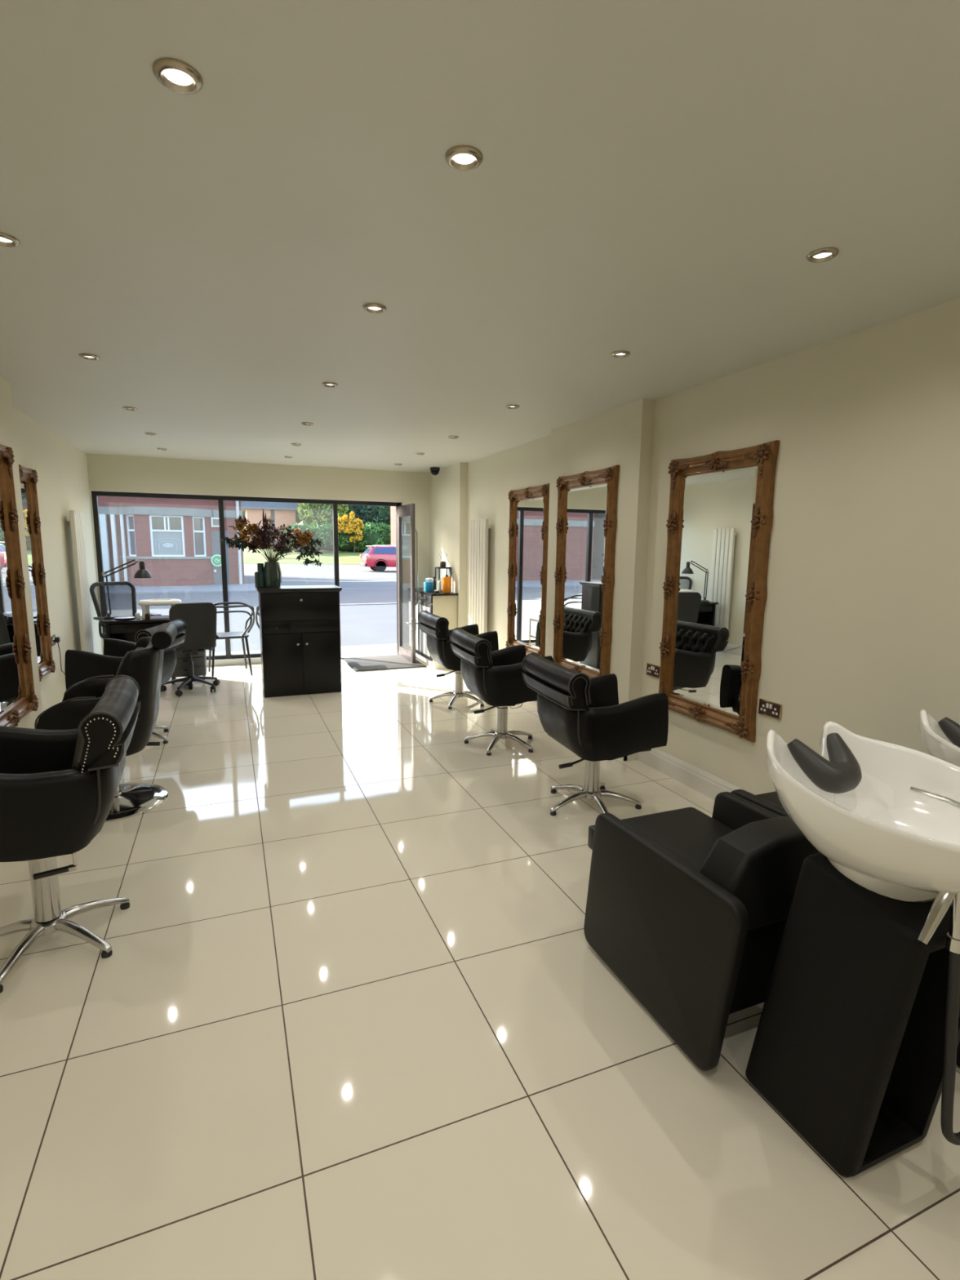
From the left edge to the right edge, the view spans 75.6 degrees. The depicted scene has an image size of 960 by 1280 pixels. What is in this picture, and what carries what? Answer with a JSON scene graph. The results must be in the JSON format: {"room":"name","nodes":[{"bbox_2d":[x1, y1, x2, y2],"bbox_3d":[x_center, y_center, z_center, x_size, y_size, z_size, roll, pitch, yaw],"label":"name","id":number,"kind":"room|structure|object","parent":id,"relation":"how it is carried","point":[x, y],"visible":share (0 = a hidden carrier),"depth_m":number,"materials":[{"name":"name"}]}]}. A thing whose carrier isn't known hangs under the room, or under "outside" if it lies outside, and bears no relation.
{"room":"salon","nodes":[
{"label":"salon","id":0,"kind":"room"},
{"bbox_2d":[0,376,42,728],"bbox_3d":[-2.762,-0.273,3.359,0.192,2.463,1.400,-3,9,-22],"label":"wall","id":1,"kind":"structure","parent":0,"point":[7,432],"depth_m":3.90,"materials":[{"name":"beige paint"}]},
{"bbox_2d":[0,444,38,727],"bbox_3d":[-2.640,-0.292,3.406,0.067,1.610,0.820,-3,9,-22],"label":"framed mirror","id":2,"kind":"object","parent":1,"relation":"attached to","point":[18,698],"visible":0.98,"depth_m":3.63,"materials":[{"name":"brown wood"}]},
{"bbox_2d":[0,468,23,715],"bbox_3d":[-2.664,-0.291,3.397,0.008,1.388,0.598,-3,9,-22],"label":"mirror glass","id":3,"kind":"object","parent":2,"relation":"attached to","point":[11,661],"depth_m":3.58,"materials":[{"name":"white"}]},
{"bbox_2d":[13,406,102,711],"bbox_3d":[-2.580,-0.126,2.398,0.200,2.463,10.500,-3,9,-22],"label":"wall","id":4,"kind":"structure","parent":0,"point":[60,466],"depth_m":5.51,"materials":[{"name":"beige paint"}]},
{"bbox_2d":[18,464,55,681],"bbox_3d":[-3.313,-0.472,4.543,0.067,1.610,0.820,-3,9,-22],"label":"framed mirror","id":5,"kind":"object","parent":4,"relation":"attached to","point":[28,477],"visible":0.47,"depth_m":4.78,"materials":[{"name":"brown wood"}]},
{"bbox_2d":[20,480,44,665],"bbox_3d":[-3.337,-0.471,4.534,0.008,1.388,0.598,-3,9,-22],"label":"mirror glass","id":6,"kind":"object","parent":5,"relation":"attached to","point":[26,495],"depth_m":4.74,"materials":[{"name":"white"}]},
{"bbox_2d":[50,634,55,646],"bbox_3d":[-3.577,0.005,5.187,0.016,0.086,0.146,-3,9,-22],"label":"wall socket","id":7,"kind":"object","parent":4,"relation":"attached to","point":[52,637],"visible":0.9,"depth_m":5.17,"materials":[{"name":"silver metal"}]},
{"bbox_2d":[54,636,65,675],"bbox_3d":[-3.746,0.253,5.707,0.041,0.694,0.974,-3,9,-21],"label":"cable","id":8,"kind":"object","parent":4,"relation":"attached to","point":[57,640],"visible":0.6,"depth_m":5.25,"materials":[{"name":"black plastic"}]},
{"bbox_2d":[66,510,94,653],"bbox_3d":[-3.890,-0.346,6.030,0.095,1.785,0.386,-3,9,-22],"label":"radiator","id":9,"kind":"object","parent":4,"relation":"attached to","point":[75,520],"visible":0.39,"depth_m":5.92,"materials":[{"name":"beige metal"}]},
{"bbox_2d":[86,453,429,654],"bbox_3d":[-2.530,-0.955,7.890,4.057,2.463,0.238,-3,9,-22],"label":"wall","id":10,"kind":"structure","parent":0,"point":[105,472],"depth_m":7.62,"materials":[{"name":"beige paint"}]},
{"bbox_2d":[206,657,261,666],"bbox_3d":[-3.144,0.271,7.741,2.670,0.070,0.120,-3,9,-22],"label":"sill","id":11,"kind":"structure","parent":10,"relation":"attached to","point":[229,661],"depth_m":7.71,"materials":[{"name":"white paint"}]},
{"bbox_2d":[91,490,400,659],"bbox_3d":[-2.730,-0.739,7.786,3.565,2.062,0.060,-3,9,-22],"label":"window frame","id":12,"kind":"structure","parent":10,"relation":"in","point":[94,494],"depth_m":7.60,"materials":[{"name":"black metal"}]},
{"bbox_2d":[396,503,417,662],"bbox_3d":[-0.964,-0.742,8.075,0.133,1.990,0.735,-3,9,-21],"label":"door","id":13,"kind":"structure","parent":12,"relation":"attached to","point":[406,510],"depth_m":7.86,"materials":[{"name":"grey metal"}]},
{"bbox_2d":[90,489,402,502],"bbox_3d":[-2.698,-1.758,7.587,3.570,0.012,0.038,-3,9,-22],"label":"trim","id":14,"kind":"structure","parent":10,"relation":"attached to","point":[91,490],"depth_m":7.48,"materials":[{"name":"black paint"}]},
{"bbox_2d":[341,653,398,658],"bbox_3d":[-1.498,0.216,8.417,0.779,0.012,0.140,-3,9,-22],"label":"trim","id":15,"kind":"structure","parent":10,"relation":"attached to","point":[390,654],"depth_m":8.41,"materials":[{"name":"silver metal"}]},
{"bbox_2d":[429,462,467,627],"bbox_3d":[-0.425,-0.944,7.973,0.094,2.463,1.192,-3,9,-22],"label":"wall pier","id":16,"kind":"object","parent":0,"point":[448,489],"visible":0.5,"depth_m":7.60,"materials":[{"name":"beige paint"}]},
{"bbox_2d":[0,0,959,472],"bbox_3d":[-0.602,-1.519,3.018,4.457,0.150,10.550,-3,9,-22],"label":"ceiling","id":17,"kind":"structure","parent":0,"point":[656,181],"depth_m":1.78,"materials":[{"name":"white paint"}]},
{"bbox_2d":[0,231,20,247],"bbox_3d":[-1.545,-1.295,2.002,0.096,0.013,0.096,-3,9,-22],"label":"recessed light","id":18,"kind":"object","parent":17,"relation":"in","point":[6,240],"visible":1,"depth_m":2.01,"materials":[{"name":"silver metal"}]},
{"bbox_2d":[78,353,99,359],"bbox_3d":[-2.057,-1.491,3.259,0.096,0.013,0.096,-3,9,-22],"label":"recessed light","id":19,"kind":"object","parent":17,"relation":"in","point":[86,356],"visible":1,"depth_m":3.25,"materials":[{"name":"silver metal"}]},
{"bbox_2d":[122,406,137,410],"bbox_3d":[-2.548,-1.685,4.507,0.096,0.013,0.096,-3,9,-22],"label":"recessed light","id":20,"kind":"object","parent":17,"relation":"in","point":[129,408],"visible":1,"depth_m":4.49,"materials":[{"name":"silver metal"}]},
{"bbox_2d":[152,57,203,94],"bbox_3d":[-0.632,-1.179,1.297,0.096,0.013,0.096,-3,9,-22],"label":"recessed light","id":21,"kind":"object","parent":17,"relation":"in","point":[178,76],"visible":1,"depth_m":1.29,"materials":[{"name":"silver metal"}]},
{"bbox_2d":[301,422,313,425],"bbox_3d":[-1.396,-1.747,5.005,0.096,0.013,0.096,-3,9,-22],"label":"recessed light","id":22,"kind":"object","parent":17,"relation":"in","point":[302,423],"visible":1,"depth_m":4.98,"materials":[{"name":"silver metal"}]},
{"bbox_2d":[321,382,337,387],"bbox_3d":[-0.915,-1.556,3.773,0.096,0.013,0.096,-3,9,-22],"label":"recessed light","id":23,"kind":"object","parent":17,"relation":"in","point":[331,384],"visible":1,"depth_m":3.76,"materials":[{"name":"silver metal"}]},
{"bbox_2d":[362,302,386,313],"bbox_3d":[-0.434,-1.366,2.550,0.096,0.013,0.096,-3,9,-22],"label":"recessed light","id":24,"kind":"object","parent":17,"relation":"in","point":[373,308],"visible":1,"depth_m":2.54,"materials":[{"name":"silver metal"}]},
{"bbox_2d":[430,466,439,475],"bbox_3d":[-0.564,-2.109,7.750,0.124,0.096,0.124,-3,9,-22],"label":"security camera","id":25,"kind":"object","parent":17,"relation":"attached to","point":[434,470],"visible":1,"depth_m":7.71,"materials":[{"name":"black plastic"}]},
{"bbox_2d":[444,145,483,170],"bbox_3d":[-0.040,-1.212,1.560,0.096,0.013,0.096,-3,9,-22],"label":"recessed light","id":26,"kind":"object","parent":17,"relation":"in","point":[460,157],"visible":1,"depth_m":1.55,"materials":[{"name":"silver metal"}]},
{"bbox_2d":[506,404,519,408],"bbox_3d":[0.227,-1.624,4.309,0.096,0.013,0.096,-3,9,-22],"label":"recessed light","id":27,"kind":"object","parent":17,"relation":"in","point":[512,406],"visible":1,"depth_m":4.29,"materials":[{"name":"silver metal"}]},
{"bbox_2d":[610,350,630,357],"bbox_3d":[0.708,-1.439,3.117,0.096,0.013,0.096,-3,9,-22],"label":"recessed light","id":28,"kind":"object","parent":17,"relation":"in","point":[620,353],"visible":1,"depth_m":3.10,"materials":[{"name":"silver metal"}]},
{"bbox_2d":[806,247,839,262],"bbox_3d":[1.133,-1.273,2.049,0.096,0.013,0.096,-3,9,-22],"label":"recessed light","id":29,"kind":"object","parent":17,"relation":"in","point":[825,254],"visible":1,"depth_m":2.04,"materials":[{"name":"silver metal"}]},
{"bbox_2d":[0,657,959,1279],"bbox_3d":[-0.602,1.060,3.337,4.457,0.120,10.400,-3,9,-22],"label":"floor","id":30,"kind":"structure","parent":0,"point":[352,1013],"depth_m":1.83,"materials":[{"name":"beige tile"}]},
{"bbox_2d":[0,675,140,993],"bbox_3d":[-1.603,0.670,2.278,0.634,0.946,0.628,-3,9,-24],"label":"chair","id":31,"kind":"object","parent":30,"relation":"on","point":[59,788],"visible":1,"depth_m":2.10,"materials":[{"name":"black leather"}]},
{"bbox_2d":[71,733,81,769],"bbox_3d":[-1.446,0.410,2.308,0.141,0.360,0.580,-3,9,-24],"label":"tufted cushion","id":32,"kind":"object","parent":31,"relation":"on","point":[77,762],"depth_m":2.07,"materials":[{"name":"black leather"}]},
{"bbox_2d":[34,622,177,822],"bbox_3d":[-2.077,0.439,3.532,0.660,1.019,0.628,-3,9,-22],"label":"chair","id":33,"kind":"object","parent":30,"relation":"on","point":[144,664],"visible":0.59,"depth_m":3.39,"materials":[{"name":"black leather"}]},
{"bbox_2d":[89,581,161,639],"bbox_3d":[-3.831,-0.088,6.728,0.618,1.066,0.600,7,11,35],"label":"mesh office chair","id":34,"kind":"object","parent":30,"relation":"on","point":[123,584],"visible":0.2,"depth_m":6.82,"materials":[{"name":"black fabric"}]},
{"bbox_2d":[64,618,187,743],"bbox_3d":[-2.617,0.325,4.652,0.634,0.898,0.628,0,9,-5],"label":"chair","id":35,"kind":"object","parent":30,"relation":"on","point":[79,665],"visible":0.27,"depth_m":4.34,"materials":[{"name":"black leather"}]},
{"bbox_2d":[98,615,194,689],"bbox_3d":[-3.356,0.139,6.357,0.880,0.740,0.420,-3,9,-22],"label":"desk","id":36,"kind":"object","parent":30,"relation":"on","point":[126,630],"visible":0.39,"depth_m":6.14,"materials":[{"name":"black laminate"}]},
{"bbox_2d":[113,616,135,620],"bbox_3d":[-3.522,-0.213,6.136,0.190,0.016,0.190,-3,9,-22],"label":"dish","id":37,"kind":"object","parent":36,"relation":"on","point":[126,618],"visible":1,"depth_m":6.14,"materials":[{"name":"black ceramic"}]},
{"bbox_2d":[101,559,152,618],"bbox_3d":[-3.567,-0.523,6.266,0.460,0.590,0.170,-3,9,-22],"label":"desk lamp","id":38,"kind":"object","parent":36,"relation":"on","point":[142,572],"visible":1,"depth_m":6.21,"materials":[{"name":"black metal"}]},
{"bbox_2d":[144,613,150,618],"bbox_3d":[-3.340,-0.241,6.217,0.048,0.052,0.047,-3,9,-22],"label":"pot","id":39,"kind":"object","parent":36,"relation":"on","point":[147,615],"visible":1,"depth_m":6.20,"materials":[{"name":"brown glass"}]},
{"bbox_2d":[137,599,181,617],"bbox_3d":[-3.305,-0.329,6.403,0.400,0.172,0.280,-3,9,-22],"label":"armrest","id":40,"kind":"object","parent":36,"relation":"on","point":[145,604],"visible":0.66,"depth_m":6.28,"materials":[{"name":"white plastic"}]},
{"bbox_2d":[171,649,207,684],"bbox_3d":[-3.185,0.253,6.752,0.360,0.400,0.300,-3,9,-22],"label":"trolley","id":41,"kind":"object","parent":30,"relation":"on","point":[199,660],"visible":0.45,"depth_m":6.63,"materials":[{"name":"grey plastic"}]},
{"bbox_2d":[160,602,219,696],"bbox_3d":[-2.949,0.059,6.295,0.582,0.925,0.650,-6,11,-36],"label":"chair","id":42,"kind":"object","parent":30,"relation":"on","point":[200,618],"visible":0.9,"depth_m":6.09,"materials":[{"name":"black plastic"}]},
{"bbox_2d":[208,601,254,676],"bbox_3d":[-2.888,-0.030,7.115,0.595,0.857,0.509,-4,10,-28],"label":"chair","id":43,"kind":"object","parent":30,"relation":"on","point":[227,635],"visible":0.61,"depth_m":7.06,"materials":[{"name":"black metal"}]},
{"bbox_2d":[255,605,259,628],"bbox_3d":[-2.356,-0.064,7.382,0.595,0.857,0.509,-2,9,-17],"label":"chair","id":44,"kind":"object","parent":30,"relation":"on","point":[257,606],"visible":0.12,"depth_m":7.23,"materials":[{"name":"black plastic"}]},
{"bbox_2d":[255,585,342,697],"bbox_3d":[-1.835,-0.005,6.313,0.798,1.070,0.468,-3,9,-22],"label":"cabinet","id":45,"kind":"object","parent":30,"relation":"on","point":[300,626],"visible":1,"depth_m":6.12,"materials":[{"name":"black laminate"}]},
{"bbox_2d":[254,563,266,587],"bbox_3d":[-2.159,-0.637,6.103,0.120,0.235,0.120,-3,9,-22],"label":"bottle vase","id":46,"kind":"object","parent":45,"relation":"on","point":[260,574],"visible":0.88,"depth_m":6.06,"materials":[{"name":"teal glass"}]},
{"bbox_2d":[263,561,281,587],"bbox_3d":[-2.047,-0.644,6.105,0.168,0.250,0.168,-3,9,-22],"label":"flower vase","id":47,"kind":"object","parent":45,"relation":"on","point":[273,575],"visible":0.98,"depth_m":6.04,"materials":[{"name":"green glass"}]},
{"bbox_2d":[218,508,323,566],"bbox_3d":[-2.033,-0.913,6.079,0.975,0.730,0.361,-2,9,-17],"label":"flower bouquet","id":48,"kind":"object","parent":47,"relation":"in","point":[260,538],"visible":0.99,"depth_m":6.03,"materials":[{"name":"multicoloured plant"}]},
{"bbox_2d":[342,654,426,671],"bbox_3d":[-1.243,0.286,7.959,0.885,0.013,0.900,-3,9,-22],"label":"door mat","id":49,"kind":"object","parent":30,"relation":"on","point":[393,661],"visible":0.8,"depth_m":7.86,"materials":[{"name":"grey fabric"}]},
{"bbox_2d":[407,587,457,669],"bbox_3d":[-0.632,-0.171,7.969,0.352,0.930,1.080,-3,9,-22],"label":"display shelf","id":50,"kind":"object","parent":30,"relation":"on","point":[442,604],"depth_m":7.56,"materials":[{"name":"beige"}]},
{"bbox_2d":[423,577,433,591],"bbox_3d":[-0.630,-0.695,7.768,0.120,0.165,0.120,-3,9,-22],"label":"bottle","id":51,"kind":"object","parent":50,"relation":"on","point":[428,585],"visible":0.8,"depth_m":7.72,"materials":[{"name":"blue plastic"}]},
{"bbox_2d":[407,587,457,595],"bbox_3d":[-0.621,-0.619,7.904,0.338,0.025,1.080,-3,9,-22],"label":"countertop","id":52,"kind":"structure","parent":50,"relation":"on","point":[420,590],"depth_m":7.49,"materials":[{"name":"black laminate"}]},
{"bbox_2d":[432,576,435,591],"bbox_3d":[-0.565,-0.690,7.665,0.044,0.187,0.044,-3,9,-22],"label":"bottle","id":53,"kind":"object","parent":50,"relation":"on","point":[433,580],"visible":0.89,"depth_m":7.65,"materials":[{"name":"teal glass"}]},
{"bbox_2d":[437,578,441,592],"bbox_3d":[-0.497,-0.667,7.570,0.048,0.172,0.048,-3,9,-22],"label":"bottle","id":54,"kind":"object","parent":50,"relation":"on","point":[439,583],"visible":0.88,"depth_m":7.55,"materials":[{"name":"white plastic"}]},
{"bbox_2d":[435,566,451,591],"bbox_3d":[-0.459,-0.754,7.698,0.162,0.306,0.162,-3,9,-22],"label":"glass lantern","id":55,"kind":"object","parent":50,"relation":"on","point":[437,567],"visible":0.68,"depth_m":7.63,"materials":[{"name":"black"}]},
{"bbox_2d":[439,551,447,567],"bbox_3d":[-0.454,-1.005,7.666,0.075,0.200,0.089,4,9,23],"label":"reed diffuser","id":56,"kind":"object","parent":55,"relation":"on","point":[442,564],"visible":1,"depth_m":7.64,"materials":[{"name":"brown glass"}]},
{"bbox_2d":[440,561,446,567],"bbox_3d":[-0.457,-0.940,7.670,0.076,0.070,0.076,-3,9,-22],"label":"pot","id":57,"kind":"object","parent":56,"relation":"on","point":[442,564],"depth_m":7.64,"materials":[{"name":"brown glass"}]},
{"bbox_2d":[442,571,451,592],"bbox_3d":[-0.406,-0.710,7.563,0.112,0.260,0.112,-3,9,-22],"label":"bottle","id":58,"kind":"object","parent":50,"relation":"on","point":[446,580],"visible":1,"depth_m":7.52,"materials":[{"name":"orange plastic"}]},
{"bbox_2d":[417,610,498,709],"bbox_3d":[-0.214,0.172,5.934,0.634,0.868,0.628,-3,9,-20],"label":"chair","id":59,"kind":"object","parent":30,"relation":"on","point":[437,630],"visible":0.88,"depth_m":5.72,"materials":[{"name":"black leather"}]},
{"bbox_2d":[449,627,553,755],"bbox_3d":[0.154,0.368,4.665,0.634,0.868,0.628,-2,9,-18],"label":"chair","id":60,"kind":"object","parent":30,"relation":"on","point":[495,677],"visible":0.95,"depth_m":4.42,"materials":[{"name":"black leather"}]},
{"bbox_2d":[522,652,668,815],"bbox_3d":[0.639,0.541,3.558,0.634,0.868,0.628,-2,9,-18],"label":"chair","id":61,"kind":"object","parent":30,"relation":"on","point":[584,714],"visible":0.97,"depth_m":3.32,"materials":[{"name":"black leather"}]},
{"bbox_2d":[583,721,959,1177],"bbox_3d":[0.898,0.729,1.833,0.594,1.018,1.337,-3,9,-22],"label":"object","id":62,"kind":"object","parent":30,"relation":"on","point":[840,914],"visible":1,"depth_m":1.59,"materials":[{"name":"black leather"}]},
{"bbox_2d":[766,721,959,901],"bbox_3d":[0.995,0.432,1.442,0.506,0.312,0.634,-3,9,-22],"label":"basin","id":63,"kind":"object","parent":62,"relation":"in","point":[882,818],"depth_m":1.52,"materials":[{"name":"white ceramic"}]},
{"bbox_2d":[909,786,959,808],"bbox_3d":[1.027,0.391,1.352,0.155,0.113,0.047,7,11,37],"label":"mixer tap","id":64,"kind":"object","parent":62,"relation":"on","point":[947,800],"depth_m":1.36,"materials":[{"name":"silver metal"}]},
{"bbox_2d":[730,709,959,1066],"bbox_3d":[1.468,0.701,2.061,0.594,1.018,1.337,-3,9,-22],"label":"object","id":65,"kind":"object","parent":30,"relation":"on","point":[941,739],"visible":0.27,"depth_m":1.84,"materials":[{"name":"white ceramic"}]},
{"bbox_2d":[918,709,959,767],"bbox_3d":[1.565,0.404,1.671,0.506,0.312,0.634,-3,9,-22],"label":"basin","id":66,"kind":"object","parent":65,"relation":"in","point":[941,739],"depth_m":1.82,"materials":[{"name":"white ceramic"}]},
{"bbox_2d":[545,398,655,703],"bbox_3d":[0.863,-0.454,4.820,0.098,2.463,1.250,-3,9,-22],"label":"wall","id":67,"kind":"structure","parent":0,"point":[622,436],"depth_m":4.34,"materials":[{"name":"beige paint"}]},
{"bbox_2d":[552,465,619,678],"bbox_3d":[0.779,-0.480,4.798,0.067,1.610,0.820,-3,9,-22],"label":"framed mirror","id":68,"kind":"object","parent":67,"relation":"attached to","point":[586,524],"visible":0.84,"depth_m":4.76,"materials":[{"name":"brown mirror"}]},
{"bbox_2d":[561,483,607,671],"bbox_3d":[0.803,-0.481,4.807,0.008,1.388,0.598,-3,9,-22],"label":"mirror glass","id":69,"kind":"object","parent":68,"relation":"attached to","point":[584,511],"depth_m":4.80,"materials":[{"name":"white"}]},
{"bbox_2d":[623,752,636,760],"bbox_3d":[1.079,0.785,4.409,0.116,0.140,0.018,-3,9,-22],"label":"baseboard","id":70,"kind":"structure","parent":67,"relation":"attached to","point":[633,757],"depth_m":4.41,"materials":[{"name":"white paint"}]},
{"bbox_2d":[466,297,959,795],"bbox_3d":[1.366,-0.322,3.982,0.200,2.463,10.500,-3,9,-22],"label":"wall","id":71,"kind":"structure","parent":0,"point":[861,631],"depth_m":2.91,"materials":[{"name":"beige paint"}]},
{"bbox_2d":[468,519,490,634],"bbox_3d":[0.000,-0.446,6.973,0.095,1.785,0.486,-3,9,-22],"label":"radiator","id":72,"kind":"object","parent":71,"relation":"attached to","point":[478,529],"visible":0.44,"depth_m":6.85,"materials":[{"name":"beige metal"}]},
{"bbox_2d":[505,483,549,656],"bbox_3d":[0.439,-0.634,5.890,0.067,1.610,0.820,-3,9,-22],"label":"framed mirror","id":73,"kind":"object","parent":71,"relation":"attached to","point":[528,530],"visible":0.84,"depth_m":5.88,"materials":[{"name":"brown wood"}]},
{"bbox_2d":[513,497,543,648],"bbox_3d":[0.463,-0.635,5.900,0.008,1.388,0.598,-3,9,-22],"label":"mirror glass","id":74,"kind":"object","parent":73,"relation":"attached to","point":[528,513],"depth_m":5.91,"materials":[{"name":"white"}]},
{"bbox_2d":[528,701,743,799],"bbox_3d":[1.438,0.922,3.533,0.116,0.140,8.870,-3,9,-22],"label":"baseboard","id":75,"kind":"structure","parent":71,"relation":"attached to","point":[703,782],"depth_m":3.96,"materials":[{"name":"white paint"}]},
{"bbox_2d":[646,662,660,679],"bbox_3d":[1.181,0.210,4.220,0.016,0.086,0.146,-3,9,-22],"label":"wall socket","id":76,"kind":"object","parent":71,"relation":"attached to","point":[652,670],"visible":0.94,"depth_m":4.21,"materials":[{"name":"gold metal"}]},
{"bbox_2d":[658,440,779,742],"bbox_3d":[1.348,-0.288,3.669,0.067,1.610,0.820,-3,9,-22],"label":"framed mirror","id":77,"kind":"object","parent":71,"relation":"attached to","point":[720,520],"visible":0.91,"depth_m":3.61,"materials":[{"name":"brown wood"}]},
{"bbox_2d":[671,466,757,716],"bbox_3d":[1.372,-0.289,3.678,0.008,1.388,0.598,-3,9,-22],"label":"mirror glass","id":78,"kind":"object","parent":77,"relation":"attached to","point":[714,551],"depth_m":3.66,"materials":[{"name":"white"}]},
{"bbox_2d":[758,698,782,720],"bbox_3d":[1.551,0.371,3.316,0.016,0.086,0.146,-3,9,-22],"label":"wall socket","id":79,"kind":"object","parent":71,"relation":"attached to","point":[766,708],"visible":1,"depth_m":3.31,"materials":[{"name":"gold metal"}]},
{"bbox_2d":[765,702,772,709],"bbox_3d":[1.547,0.353,3.312,0.006,0.024,0.036,-3,9,-22],"label":"rocker switch","id":80,"kind":"object","parent":79,"relation":"attached to","point":[768,705],"depth_m":3.31,"materials":[{"name":"white plastic"}]},
{"label":"outside","id":81,"kind":"structure","parent":0,"visible":0},
{"bbox_2d":[243,547,364,564],"bbox_3d":[-6.983,-9.731,68.583,48.000,1.620,47.800,-3,9,-22],"label":"lawn","id":82,"kind":"structure","parent":81,"point":[250,557],"depth_m":51.04,"materials":[{"name":"green plant"}]},
{"bbox_2d":[240,501,299,548],"bbox_3d":[-21.000,-12.110,61.823,5.400,7.200,6.000,-3,9,-22],"label":"house","id":83,"kind":"structure","parent":82,"relation":"on","point":[282,513],"depth_m":59.48,"materials":[{"name":"brick"}]},
{"bbox_2d":[242,511,303,524],"bbox_3d":[-23.346,-15.308,67.380,11.473,11.011,5.030,-3,9,-22],"label":"tree","id":84,"kind":"object","parent":82,"relation":"on","point":[298,520],"visible":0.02,"depth_m":67.93,"materials":[{"name":"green plant"}]},
{"bbox_2d":[297,502,349,526],"bbox_3d":[-15.092,-11.891,59.917,5.142,6.664,3.765,-3,9,-22],"label":"tree","id":85,"kind":"object","parent":82,"relation":"on","point":[313,514],"visible":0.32,"depth_m":58.57,"materials":[{"name":"green plant"}]},
{"bbox_2d":[283,520,391,551],"bbox_3d":[-10.173,-9.352,57.371,15.906,3.283,3.794,-3,9,-22],"label":"hedge","id":86,"kind":"object","parent":82,"relation":"on","point":[373,534],"visible":0.39,"depth_m":55.69,"materials":[{"name":"green plant"}]},
{"bbox_2d":[337,511,364,552],"bbox_3d":[-11.667,-9.653,55.178,2.774,3.729,1.524,-3,9,-22],"label":"tree","id":87,"kind":"object","parent":82,"relation":"on","point":[356,525],"visible":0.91,"depth_m":54.97,"materials":[{"name":"yellow plant"}]},
{"bbox_2d":[345,504,358,522],"bbox_3d":[-15.533,-13.663,66.551,5.032,8.176,4.530,-3,9,-22],"label":"tree","id":88,"kind":"object","parent":82,"relation":"on","point":[353,508],"visible":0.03,"depth_m":65.89,"materials":[{"name":"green plant"}]},
{"bbox_2d":[355,505,364,519],"bbox_3d":[-14.796,-14.679,71.072,5.447,8.850,4.735,-3,9,-22],"label":"tree","id":89,"kind":"object","parent":82,"relation":"on","point":[360,507],"visible":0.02,"depth_m":69.67,"materials":[{"name":"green plant"}]},
{"bbox_2d":[360,505,390,525],"bbox_3d":[-9.598,-13.403,66.807,6.780,7.715,5.018,-3,9,-22],"label":"tree","id":90,"kind":"object","parent":82,"relation":"on","point":[372,513],"visible":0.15,"depth_m":64.79,"materials":[{"name":"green plant"}]},
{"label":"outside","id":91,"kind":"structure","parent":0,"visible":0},
{"bbox_2d":[206,644,396,656],"bbox_3d":[0.876,0.174,9.928,70.000,0.295,0.820,-3,9,-22],"label":"pavement","id":92,"kind":"structure","parent":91,"point":[382,649],"depth_m":8.88,"materials":[{"name":"grey concrete"}]},
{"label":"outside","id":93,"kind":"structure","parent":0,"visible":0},
{"bbox_2d":[339,587,396,604],"bbox_3d":[11.815,-1.999,25.135,38.200,0.285,5.700,-3,9,-22],"label":"pavement","id":94,"kind":"structure","parent":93,"point":[347,596],"depth_m":18.57,"materials":[{"name":"grey concrete"}]},
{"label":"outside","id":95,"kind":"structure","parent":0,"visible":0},
{"bbox_2d":[104,583,257,594],"bbox_3d":[-22.353,-0.980,15.788,31.400,0.320,3.700,-3,9,-22],"label":"pavement opposite","id":96,"kind":"structure","parent":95,"point":[232,588],"depth_m":20.09,"materials":[{"name":"grey concrete"}]},
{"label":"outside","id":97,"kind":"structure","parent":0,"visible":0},
{"bbox_2d":[105,564,396,653],"bbox_3d":[-14.669,-9.664,74.302,150.000,0.370,131.580,-3,9,-22],"label":"road","id":98,"kind":"structure","parent":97,"point":[360,624],"depth_m":15.48,"materials":[{"name":"grey asphalt"}]},
{"bbox_2d":[97,495,244,586],"bbox_3d":[-15.209,-6.747,23.747,11.500,9.100,9.030,-3,9,-22],"label":"brick building","id":99,"kind":"structure","parent":98,"relation":"on","point":[176,540],"depth_m":21.35,"materials":[{"name":"brick"}]},
{"bbox_2d":[210,554,221,566],"bbox_3d":[-9.545,-2.890,22.502,0.430,0.430,0.057,-3,9,-22],"label":"round sign","id":100,"kind":"object","parent":99,"relation":"attached to","point":[215,560],"visible":0.85,"depth_m":22.48,"materials":[{"name":"green plastic"}]},
{"bbox_2d":[205,643,396,653],"bbox_3d":[0.698,0.110,10.364,70.000,0.288,0.130,-3,9,-22],"label":"kerb","id":101,"kind":"object","parent":98,"relation":"on","point":[395,643],"depth_m":9.32,"materials":[{"name":"grey concrete"}]},
{"bbox_2d":[297,580,395,582],"bbox_3d":[-2.705,-2.589,27.108,11.787,0.006,1.075,-1,9,-12],"label":"road marking","id":102,"kind":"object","parent":98,"relation":"on","point":[297,580],"visible":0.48,"depth_m":26.15,"materials":[{"name":"white paint"}]},
{"bbox_2d":[339,602,396,605],"bbox_3d":[12.911,-1.585,22.455,38.200,0.292,0.150,-3,9,-22],"label":"kerb","id":103,"kind":"object","parent":98,"relation":"on","point":[390,602],"depth_m":16.06,"materials":[{"name":"grey concrete"}]},
{"bbox_2d":[360,545,395,571],"bbox_3d":[-4.975,-4.919,37.187,4.190,1.551,1.733,-3,9,-22],"label":"car","id":104,"kind":"object","parent":98,"relation":"on","point":[377,557],"visible":0.56,"depth_m":36.08,"materials":[{"name":"red paint"}]},
{"bbox_2d":[390,506,395,545],"bbox_3d":[-1.902,-9.401,44.951,8.000,8.300,8.600,-3,9,-22],"label":"building","id":105,"kind":"structure","parent":98,"relation":"on","point":[393,508],"depth_m":46.65,"materials":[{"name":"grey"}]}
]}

